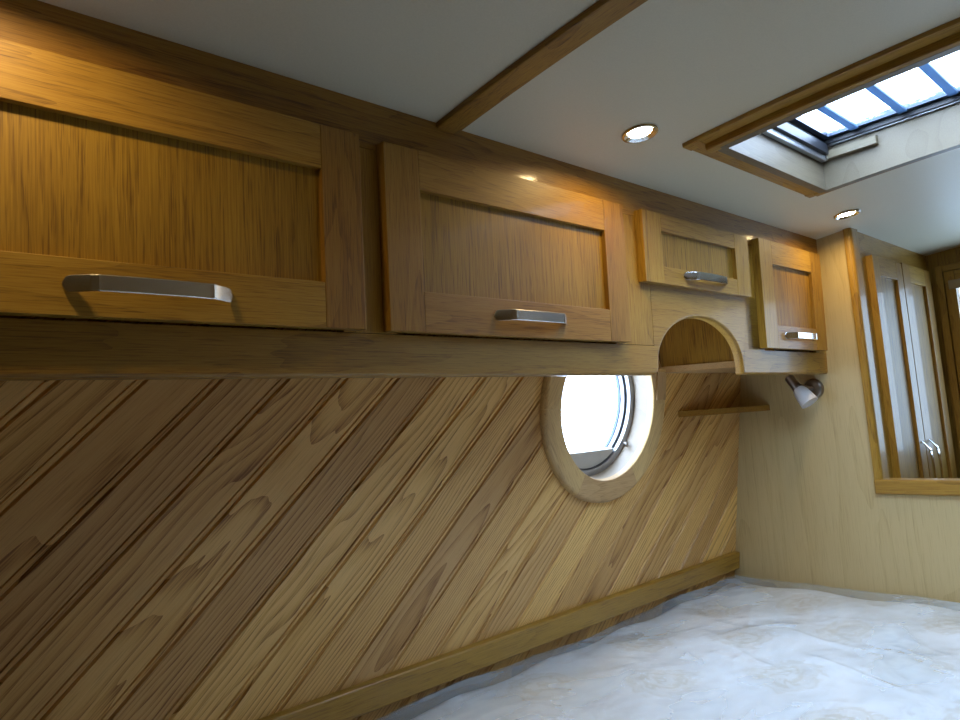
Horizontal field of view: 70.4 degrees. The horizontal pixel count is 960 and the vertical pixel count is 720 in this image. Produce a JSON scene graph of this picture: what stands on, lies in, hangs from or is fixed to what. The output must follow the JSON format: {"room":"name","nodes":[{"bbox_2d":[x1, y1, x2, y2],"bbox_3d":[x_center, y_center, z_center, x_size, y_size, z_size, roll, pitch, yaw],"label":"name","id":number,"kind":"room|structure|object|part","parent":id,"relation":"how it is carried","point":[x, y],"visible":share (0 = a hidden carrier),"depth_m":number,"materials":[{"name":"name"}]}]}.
{"room":"ship interior","nodes":[
{"label":"ship interior","id":0,"kind":"room"},
{"bbox_2d":[0,315,740,719],"bbox_3d":[-0.348,0.300,1.192,3.232,0.950,0.146,1,-7,-42],"label":"wall","id":1,"kind":"structure","parent":0,"point":[171,549],"depth_m":1.21,"materials":[{"name":"brown wood"}]},
{"bbox_2d":[0,0,827,380],"bbox_3d":[-0.064,-0.169,1.241,2.752,0.420,0.325,1,-7,-42],"label":"overhead cabinets","id":2,"kind":"object","parent":1,"relation":"attached to","point":[145,177],"visible":1,"depth_m":0.93,"materials":[{"name":"brown wood"}]},
{"bbox_3d":[-0.363,-0.080,0.764,0.181,0.019,0.025,1,-7,-42],"label":"handle","id":3,"kind":"part","parent":2,"relation":"part of","materials":[{"name":"metal"}]},
{"bbox_3d":[-0.386,-0.186,0.790,0.446,0.164,0.012,1,-7,-42],"label":"panel","id":4,"kind":"part","parent":2,"relation":"part of","materials":[{"name":"brown wood"}]},
{"bbox_3d":[-0.384,-0.186,0.787,0.565,0.283,0.030,1,-7,-42],"label":"door","id":5,"kind":"part","parent":2,"relation":"part of","materials":[{"name":"brown wood"}]},
{"bbox_3d":[-0.002,-0.350,1.175,2.752,0.081,0.022,1,-7,-42],"label":"rail","id":6,"kind":"part","parent":2,"relation":"part of","materials":[{"name":"brown wood"}]},
{"bbox_3d":[0.012,-0.075,1.155,2.752,0.207,0.027,1,-7,-42],"label":"rail","id":7,"kind":"part","parent":2,"relation":"part of","materials":[{"name":"brown wood"}]},
{"bbox_3d":[0.074,-0.179,1.195,0.582,0.283,0.030,1,-7,-42],"label":"door","id":8,"kind":"part","parent":2,"relation":"part of","materials":[{"name":"brown wood"}]},
{"bbox_3d":[0.072,-0.179,1.198,0.460,0.164,0.012,1,-7,-42],"label":"panel","id":9,"kind":"part","parent":2,"relation":"part of","materials":[{"name":"brown wood"}]},
{"bbox_3d":[0.099,-0.074,1.175,0.181,0.019,0.025,1,-7,-42],"label":"handle","id":10,"kind":"part","parent":2,"relation":"part of","materials":[{"name":"metal"}]},
{"bbox_3d":[-0.083,-0.137,1.263,2.752,0.304,0.248,1,-7,-42],"label":"board","id":11,"kind":"part","parent":2,"relation":"part of","materials":[{"name":"brown wood"}]},
{"bbox_3d":[0.510,-0.240,1.591,0.459,0.156,0.025,1,-7,-42],"label":"door","id":12,"kind":"part","parent":2,"relation":"part of","materials":[{"name":"brown wood"}]},
{"bbox_3d":[0.508,-0.239,1.593,0.328,0.085,0.010,1,-7,-42],"label":"panel","id":13,"kind":"part","parent":2,"relation":"part of","materials":[{"name":"brown wood"}]},
{"bbox_3d":[0.532,-0.188,1.575,0.181,0.019,0.025,1,-7,-42],"label":"handle","id":14,"kind":"part","parent":2,"relation":"part of","materials":[{"name":"silver metal"}]},
{"bbox_3d":[0.662,-0.068,1.923,0.306,0.152,0.016,-5,-6,10],"label":"angled panel","id":15,"kind":"part","parent":2,"relation":"part of","materials":[{"name":"brown wood"}]},
{"bbox_3d":[0.875,-0.173,1.908,0.387,0.291,0.030,1,-7,-42],"label":"door","id":16,"kind":"part","parent":2,"relation":"part of","materials":[{"name":"brown wood"}]},
{"bbox_3d":[0.872,-0.173,1.911,0.253,0.172,0.013,1,-7,-42],"label":"panel","id":17,"kind":"part","parent":2,"relation":"part of","materials":[{"name":"brown wood"}]},
{"bbox_3d":[0.899,-0.066,1.887,0.181,0.019,0.025,1,-7,-42],"label":"handle","id":18,"kind":"part","parent":2,"relation":"part of","materials":[{"name":"silver metal"}]},
{"bbox_2d":[257,551,739,719],"bbox_3d":[-0.351,0.646,1.190,3.232,0.057,0.027,1,-7,-42],"label":"baseboard","id":19,"kind":"structure","parent":1,"relation":"attached to","point":[360,699],"depth_m":1.51,"materials":[{"name":"brown wood"}]},
{"bbox_2d":[539,341,664,502],"bbox_3d":[0.309,0.124,1.812,0.507,0.503,0.174,1,-7,-42],"label":"window","id":20,"kind":"structure","parent":1,"relation":"in","point":[604,474],"depth_m":1.85,"materials":[{"name":"brown wood"}]},
{"bbox_3d":[0.280,0.269,1.842,0.234,0.049,0.037,1,-7,-42],"label":"sill plate","id":21,"kind":"part","parent":20,"relation":"part of","materials":[{"name":"grey paint"}]},
{"bbox_3d":[0.280,0.118,1.844,0.401,0.398,0.071,1,-7,-42],"label":"frame","id":22,"kind":"part","parent":20,"relation":"part of","materials":[{"name":"metal"}]},
{"bbox_3d":[0.294,0.119,1.829,0.404,0.402,0.072,1,-7,-42],"label":"frame","id":23,"kind":"part","parent":20,"relation":"part of","materials":[{"name":"metal"}]},
{"bbox_2d":[656,367,665,399],"bbox_3d":[0.512,0.067,1.919,0.042,0.091,0.018,1,-7,-42],"label":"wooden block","id":24,"kind":"object","parent":20,"relation":"attached to","point":[661,376],"visible":0.87,"depth_m":1.91,"materials":[{"name":"brown wood"}]},
{"bbox_2d":[678,405,769,416],"bbox_3d":[0.759,0.158,2.100,0.374,0.018,0.101,1,-7,-42],"label":"corner shelf","id":25,"kind":"object","parent":1,"relation":"attached to","point":[763,407],"visible":1,"depth_m":2.08,"materials":[{"name":"brown wood"}]},
{"bbox_2d":[39,0,959,255],"bbox_3d":[0.565,-0.456,0.744,3.984,0.094,2.073,1,-7,-42],"label":"ceiling","id":26,"kind":"structure","parent":0,"point":[688,68],"depth_m":1.00,"materials":[{"name":"white paint"}]},
{"bbox_2d":[436,0,647,133],"bbox_3d":[0.466,-0.476,0.535,0.046,0.078,1.584,1,-7,-42],"label":"trim","id":27,"kind":"structure","parent":26,"relation":"attached to","point":[602,14],"depth_m":0.95,"materials":[{"name":"brown wood"}]},
{"bbox_2d":[621,122,658,142],"bbox_3d":[0.290,-0.411,1.232,0.069,0.012,0.069,1,-7,-42],"label":"recessed light","id":28,"kind":"object","parent":26,"relation":"in","point":[641,132],"visible":1,"depth_m":1.23,"materials":[{"name":"silver metal"}]},
{"bbox_2d":[682,17,959,197],"bbox_3d":[0.934,-0.517,1.122,0.576,0.130,1.014,1,-7,-42],"label":"window","id":29,"kind":"structure","parent":26,"relation":"attached to","point":[772,141],"depth_m":1.42,"materials":[{"name":"brown wood"}]},
{"bbox_3d":[0.621,-0.412,1.472,0.573,0.030,0.058,1,-7,-42],"label":"trim moulding","id":30,"kind":"part","parent":29,"relation":"part of","materials":[{"name":"brown wood"}]},
{"bbox_3d":[0.930,-0.575,1.128,0.470,0.014,0.909,1,-7,-42],"label":"lid frame","id":31,"kind":"part","parent":29,"relation":"part of","materials":[{"name":"black metal"}]},
{"bbox_3d":[1.131,-0.470,1.290,0.058,0.040,1.014,1,-7,-42],"label":"trim moulding","id":32,"kind":"part","parent":29,"relation":"part of","materials":[{"name":"brown wood"}]},
{"bbox_2d":[833,209,860,219],"bbox_3d":[1.010,-0.401,1.871,0.069,0.012,0.069,1,-7,-42],"label":"recessed light","id":33,"kind":"object","parent":26,"relation":"in","point":[846,214],"visible":1,"depth_m":1.87,"materials":[{"name":"silver metal"}]},
{"bbox_2d":[734,231,959,610],"bbox_3d":[1.326,0.388,1.754,0.018,1.678,1.498,1,-7,-42],"label":"wall","id":34,"kind":"structure","parent":0,"point":[809,509],"depth_m":2.04,"materials":[{"name":"brown wood"}]},
{"bbox_2d":[785,375,823,408],"bbox_3d":[0.981,0.094,2.058,0.100,0.105,0.088,1,-7,-42],"label":"wall lamp","id":35,"kind":"object","parent":34,"relation":"attached to","point":[807,394],"visible":0.99,"depth_m":2.04,"materials":[{"name":"white glass"}]},
{"bbox_3d":[0.973,0.110,2.033,0.053,0.070,0.066,1,-7,-42],"label":"lamp shade","id":36,"kind":"part","parent":35,"relation":"part of","materials":[{"name":"white glass"}]},
{"bbox_2d":[843,228,888,479],"bbox_3d":[1.130,-0.024,1.994,0.054,0.739,0.022,1,-7,-42],"label":"trim","id":37,"kind":"structure","parent":34,"relation":"attached to","point":[853,257],"depth_m":1.98,"materials":[{"name":"brown wood"}]},
{"bbox_2d":[874,478,959,495],"bbox_3d":[1.485,0.303,1.587,0.057,0.042,1.019,1,-7,-42],"label":"trim","id":38,"kind":"structure","parent":34,"relation":"attached to","point":[893,486],"depth_m":1.86,"materials":[{"name":"brown wood"}]},
{"bbox_2d":[925,247,959,477],"bbox_3d":[2.113,0.344,1.970,0.024,1.694,2.033,1,-7,-42],"label":"wall","id":39,"kind":"structure","parent":0,"point":[950,256],"depth_m":2.45,"materials":[{"name":"brown wood"}]},
{"bbox_2d":[934,262,959,452],"bbox_3d":[1.956,0.414,2.118,0.032,1.606,0.748,1,-7,-42],"label":"door","id":40,"kind":"structure","parent":39,"relation":"in","point":[951,272],"depth_m":2.42,"materials":[{"name":"brown wood"}]},
{"bbox_3d":[0.642,1.184,0.614,3.960,0.024,2.170,1,-7,-42],"label":"floor","id":41,"kind":"structure","parent":0,"visible":0},
{"bbox_2d":[858,232,957,477],"bbox_3d":[1.352,0.448,2.276,0.704,1.657,0.333,1,-7,-42],"label":"wardrobe","id":42,"kind":"object","parent":41,"relation":"on","point":[916,426],"visible":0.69,"depth_m":2.17,"materials":[{"name":"brown wood"}]},
{"bbox_3d":[1.368,-0.353,2.271,0.704,0.071,0.024,1,-7,-42],"label":"rail","id":43,"kind":"part","parent":42,"relation":"part of","materials":[{"name":"brown wood"}]},
{"bbox_3d":[1.334,0.424,2.086,0.264,1.494,0.020,1,-7,-42],"label":"door","id":44,"kind":"part","parent":42,"relation":"part of","materials":[{"name":"brown wood"}]},
{"bbox_3d":[1.331,0.424,2.087,0.158,1.380,0.007,1,-7,-42],"label":"panel","id":45,"kind":"part","parent":42,"relation":"part of","materials":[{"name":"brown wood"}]},
{"bbox_3d":[1.419,0.344,2.144,0.018,0.181,0.025,1,-7,-42],"label":"handle","id":46,"kind":"part","parent":42,"relation":"part of","materials":[{"name":"silver metal"}]},
{"bbox_3d":[1.548,0.425,2.276,0.296,1.498,0.020,1,-7,-42],"label":"door","id":47,"kind":"part","parent":42,"relation":"part of","materials":[{"name":"brown wood"}]},
{"bbox_3d":[1.549,0.425,2.282,0.166,1.384,0.007,1,-7,-42],"label":"panel","id":48,"kind":"part","parent":42,"relation":"part of","materials":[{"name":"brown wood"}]},
{"bbox_3d":[1.475,0.343,2.194,0.018,0.181,0.025,1,-7,-42],"label":"handle","id":49,"kind":"part","parent":42,"relation":"part of","materials":[{"name":"silver metal"}]},
{"bbox_3d":[0.555,1.017,1.109,1.974,0.415,1.248,1,-7,-42],"label":"bed base","id":50,"kind":"object","parent":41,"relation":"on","visible":0},
{"bbox_2d":[377,575,959,719],"bbox_3d":[0.538,0.708,1.133,1.974,0.195,1.266,1,-7,-42],"label":"mattress","id":51,"kind":"object","parent":50,"relation":"on","point":[740,650],"visible":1,"depth_m":1.48,"materials":[{"name":"white fabric"}]}
]}

